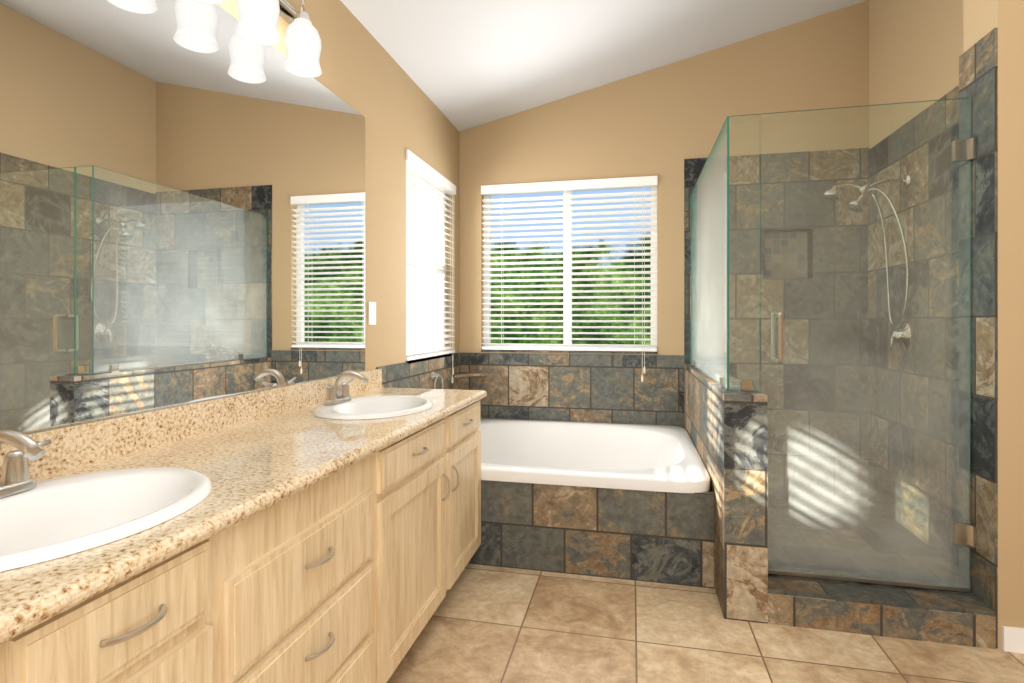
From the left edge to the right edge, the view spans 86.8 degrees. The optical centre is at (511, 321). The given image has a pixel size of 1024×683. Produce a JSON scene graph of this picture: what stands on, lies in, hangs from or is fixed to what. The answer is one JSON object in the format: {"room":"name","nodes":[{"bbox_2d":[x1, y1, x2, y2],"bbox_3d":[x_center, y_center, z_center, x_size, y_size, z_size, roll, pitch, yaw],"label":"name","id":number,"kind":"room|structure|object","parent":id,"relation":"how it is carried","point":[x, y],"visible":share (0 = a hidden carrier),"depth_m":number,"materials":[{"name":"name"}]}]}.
{"room":"bathroom","nodes":[
{"label":"bathroom","id":0,"kind":"room"},
{"bbox_2d":[218,0,458,370],"bbox_3d":[-0.986,-0.129,1.782,0.120,2.655,5.093,0,0,13],"label":"wall","id":1,"kind":"structure","parent":0,"point":[369,79],"depth_m":2.89,"materials":[{"name":"beige paint"}]},
{"bbox_2d":[0,0,364,433],"bbox_3d":[-0.972,-0.382,1.542,0.006,1.246,2.290,0,0,13],"label":"vanity mirror","id":2,"kind":"object","parent":1,"relation":"attached to","point":[182,202],"visible":0.88,"depth_m":1.51,"materials":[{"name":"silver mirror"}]},
{"bbox_2d":[52,369,383,468],"bbox_3d":[-0.949,0.291,1.611,0.021,0.097,2.444,0,0,13],"label":"backsplash","id":3,"kind":"structure","parent":1,"relation":"attached to","point":[109,437],"depth_m":1.53,"materials":[{"name":"beige stone"}]},
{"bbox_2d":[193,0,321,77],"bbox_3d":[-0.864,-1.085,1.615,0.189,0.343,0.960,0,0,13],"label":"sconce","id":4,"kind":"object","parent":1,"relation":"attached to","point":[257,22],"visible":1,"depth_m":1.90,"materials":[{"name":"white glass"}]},
{"bbox_2d":[368,302,375,324],"bbox_3d":[-0.707,-0.043,2.741,0.009,0.115,0.070,0,0,13],"label":"light switch","id":5,"kind":"object","parent":1,"relation":"attached to","point":[371,313],"visible":1,"depth_m":2.73,"materials":[{"name":"white plastic"}]},
{"bbox_2d":[376,353,459,389],"bbox_3d":[-0.548,0.717,3.459,0.010,0.965,1.370,0,0,13],"label":"tile backsplash","id":6,"kind":"structure","parent":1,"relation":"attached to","point":[417,374],"depth_m":3.40,"materials":[{"name":"stone"}]},
{"bbox_2d":[431,372,442,388],"bbox_3d":[-0.499,0.414,3.542,0.050,0.179,0.160,0,0,13],"label":"faucet","id":7,"kind":"object","parent":6,"relation":"attached to","point":[433,374],"visible":0.73,"depth_m":3.53,"materials":[{"name":"silver metal"}]},
{"bbox_2d":[406,167,445,355],"bbox_3d":[-0.611,-0.389,3.613,0.050,1.245,0.890,0,0,13],"label":"window","id":8,"kind":"structure","parent":1,"relation":"in","point":[417,264],"depth_m":4.00,"materials":[{"name":"white plastic"}]},
{"bbox_2d":[406,149,455,382],"bbox_3d":[-0.538,-0.282,3.597,0.083,1.453,0.886,0,0,13],"label":"window blind","id":9,"kind":"object","parent":8,"relation":"attached to","point":[417,165],"visible":0.9,"depth_m":3.60,"materials":[{"name":"white plastic"}]},
{"bbox_2d":[408,353,455,363],"bbox_3d":[-0.552,0.240,3.600,0.080,0.012,0.890,0,0,13],"label":"sill","id":10,"kind":"structure","parent":1,"relation":"attached to","point":[430,357],"depth_m":3.46,"materials":[{"name":"stone"}]},
{"bbox_2d":[341,0,865,131],"bbox_3d":[0.878,-1.935,1.369,3.940,1.013,5.093,0,0,13],"label":"ceiling","id":11,"kind":"structure","parent":0,"point":[465,64],"depth_m":3.27,"materials":[{"name":"white paint"}]},
{"bbox_2d":[459,0,868,429],"bbox_3d":[1.036,-0.467,3.881,2.920,3.332,0.120,0,0,13],"label":"wall","id":12,"kind":"structure","parent":0,"point":[662,123],"depth_m":3.80,"materials":[{"name":"beige paint"}]},
{"bbox_2d":[481,350,657,353],"bbox_3d":[0.404,0.220,3.990,1.293,0.012,0.080,0,0,13],"label":"sill","id":13,"kind":"structure","parent":12,"relation":"attached to","point":[546,351],"depth_m":3.95,"materials":[{"name":"stone"}]},
{"bbox_2d":[484,187,656,351],"bbox_3d":[0.417,-0.408,4.049,1.293,1.245,0.050,0,0,13],"label":"window","id":14,"kind":"structure","parent":12,"relation":"in","point":[568,288],"depth_m":4.02,"materials":[{"name":"white plastic"}]},
{"bbox_2d":[481,176,657,381],"bbox_3d":[0.401,-0.302,3.974,1.289,1.453,0.083,0,0,13],"label":"window blind","id":15,"kind":"object","parent":14,"relation":"attached to","point":[644,182],"visible":0.98,"depth_m":3.96,"materials":[{"name":"white plastic"}]},
{"bbox_2d":[460,353,683,427],"bbox_3d":[0.400,0.717,3.955,1.645,0.965,0.010,0,0,13],"label":"tile backsplash","id":16,"kind":"structure","parent":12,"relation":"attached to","point":[602,388],"depth_m":3.93,"materials":[{"name":"stone"}]},
{"bbox_2d":[451,372,487,377],"bbox_3d":[-0.313,0.394,3.998,0.215,0.020,0.215,0,0,13],"label":"shelf","id":17,"kind":"object","parent":16,"relation":"attached to","point":[464,374],"visible":1,"depth_m":4.02,"materials":[{"name":"brown stone"}]},
{"bbox_2d":[684,147,869,499],"bbox_3d":[1.766,0.032,3.652,1.155,2.335,0.010,0,0,13],"label":"tiled wall","id":18,"kind":"structure","parent":12,"relation":"attached to","point":[693,167],"depth_m":3.61,"materials":[{"name":"tile"}]},
{"bbox_2d":[764,228,812,279],"bbox_3d":[1.864,-0.454,3.677,0.302,0.336,0.100,0,0,13],"label":"shower niche","id":19,"kind":"object","parent":12,"relation":"in","point":[780,263],"depth_m":3.71,"materials":[{"name":"tile"}]},
{"bbox_2d":[387,564,1023,682],"bbox_3d":[0.878,1.249,1.369,3.940,0.100,5.093,0,0,13],"label":"floor","id":20,"kind":"structure","parent":0,"point":[489,624],"depth_m":2.00,"materials":[{"name":"tile"}]},
{"bbox_2d":[0,397,483,682],"bbox_3d":[-0.670,0.787,1.542,0.596,0.825,2.420,0,0,13],"label":"bathroom vanity","id":21,"kind":"object","parent":20,"relation":"on","point":[326,530],"depth_m":1.22,"materials":[{"name":"brown wood"}]},
{"bbox_2d":[0,388,486,636],"bbox_3d":[-0.674,0.357,1.550,0.585,0.035,2.444,0,0,13],"label":"countertop","id":22,"kind":"structure","parent":21,"relation":"on","point":[296,452],"depth_m":1.28,"materials":[{"name":"beige stone"}]},
{"bbox_2d":[0,429,55,500],"bbox_3d":[-0.911,0.258,0.974,0.159,0.129,0.218,0,0,13],"label":"faucet","id":23,"kind":"object","parent":22,"relation":"on","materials":[{"name":"silver metal"}]},
{"bbox_2d":[0,457,267,592],"bbox_3d":[-0.802,0.400,0.950,0.436,0.155,0.536,0,0,13],"label":"sink","id":24,"kind":"object","parent":22,"relation":"in","point":[100,502],"depth_m":1.07,"materials":[{"name":"white ceramic"}]},
{"bbox_2d":[320,370,371,404],"bbox_3d":[-0.648,0.258,2.161,0.159,0.129,0.218,0,0,13],"label":"faucet","id":25,"kind":"object","parent":22,"relation":"on","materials":[{"name":"silver metal"}]},
{"bbox_2d":[280,393,451,420],"bbox_3d":[-0.539,0.400,2.136,0.436,0.155,0.536,0,0,13],"label":"sink","id":26,"kind":"object","parent":22,"relation":"in","point":[383,406],"depth_m":2.18,"materials":[{"name":"white ceramic"}]},
{"bbox_2d":[468,418,713,587],"bbox_3d":[0.258,0.884,3.273,1.639,0.629,1.380,0,0,13],"label":"tub","id":27,"kind":"object","parent":20,"relation":"on","point":[635,502],"visible":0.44,"depth_m":2.60,"materials":[{"name":"white plastic"}]},
{"bbox_2d":[768,494,958,582],"bbox_3d":[1.690,1.179,2.938,0.974,0.040,1.418,0,0,13],"label":"shower floor","id":28,"kind":"structure","parent":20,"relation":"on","point":[845,536],"depth_m":2.86,"materials":[{"name":"stone"}]},
{"bbox_2d":[768,565,994,615],"bbox_3d":[1.421,1.131,2.184,0.774,0.135,0.230,0,0,13],"label":"shower curb","id":29,"kind":"object","parent":20,"relation":"on","point":[919,598],"visible":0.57,"depth_m":2.13,"materials":[{"name":"tile"}]},
{"bbox_2d":[691,97,975,592],"bbox_3d":[1.511,0.089,2.910,0.911,1.940,1.544,0,0,13],"label":"shower enclosure","id":30,"kind":"object","parent":29,"relation":"on","point":[710,266],"visible":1,"depth_m":2.23,"materials":[{"name":"clear glass"}]},
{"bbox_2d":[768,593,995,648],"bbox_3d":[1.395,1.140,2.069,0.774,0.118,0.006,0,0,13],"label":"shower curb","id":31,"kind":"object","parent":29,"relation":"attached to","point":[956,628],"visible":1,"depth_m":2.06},
{"bbox_2d":[686,364,767,615],"bbox_3d":[1.114,0.747,2.963,0.163,0.905,1.618,0,0,13],"label":"wall","id":32,"kind":"structure","parent":0,"point":[726,428],"depth_m":2.28,"materials":[{"name":"stone"}]},
{"bbox_2d":[724,467,767,623],"bbox_3d":[0.938,0.894,2.170,0.163,0.610,0.006,0,0,13],"label":"pony wall","id":33,"kind":"structure","parent":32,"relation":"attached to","point":[745,544],"depth_m":2.17,"materials":[{"name":"brown tile"}]},
{"bbox_2d":[869,0,962,147],"bbox_3d":[2.237,-0.453,2.828,0.120,3.304,1.416,0,0,13],"label":"wall","id":34,"kind":"structure","parent":0,"point":[915,49],"depth_m":3.02,"materials":[{"name":"beige paint"}]},
{"bbox_2d":[868,85,958,566],"bbox_3d":[2.172,0.042,2.837,0.010,2.315,1.406,0,0,13],"label":"tiled wall","id":35,"kind":"structure","parent":34,"relation":"attached to","point":[952,94],"depth_m":2.90,"materials":[{"name":"stone"}]},
{"bbox_2d":[822,175,910,350],"bbox_3d":[2.001,-0.328,3.079,0.432,0.986,0.231,0,0,13],"label":"shower head","id":36,"kind":"object","parent":35,"relation":"attached to","point":[894,333],"depth_m":3.05},
{"bbox_2d":[963,0,1023,648],"bbox_3d":[2.343,-0.557,1.970,1.100,3.513,0.212,0,0,13],"label":"wall","id":37,"kind":"structure","parent":0,"point":[982,18],"depth_m":1.98,"materials":[{"name":"beige paint"}]},
{"bbox_2d":[959,28,997,648],"bbox_3d":[1.895,0.059,2.075,0.200,2.280,0.222,0,0,13],"label":"tiled wall","id":38,"kind":"structure","parent":37,"relation":"attached to","point":[978,73],"depth_m":2.06,"materials":[{"name":"stone"}]},
{"bbox_2d":[1002,626,1023,652],"bbox_3d":[2.325,1.157,1.859,1.088,0.085,0.014,0,0,13],"label":"baseboard","id":39,"kind":"structure","parent":37,"relation":"attached to","point":[1012,639],"depth_m":1.96,"materials":[{"name":"white wood"}]},
{"label":"outside","id":40,"kind":"structure","parent":0,"visible":0},
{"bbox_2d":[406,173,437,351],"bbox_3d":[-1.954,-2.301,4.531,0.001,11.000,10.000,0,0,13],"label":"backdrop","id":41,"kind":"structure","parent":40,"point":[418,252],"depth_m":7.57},
{"bbox_2d":[491,187,650,344],"bbox_3d":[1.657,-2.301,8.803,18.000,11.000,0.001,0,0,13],"label":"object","id":42,"kind":"object","parent":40,"point":[631,342],"depth_m":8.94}
]}

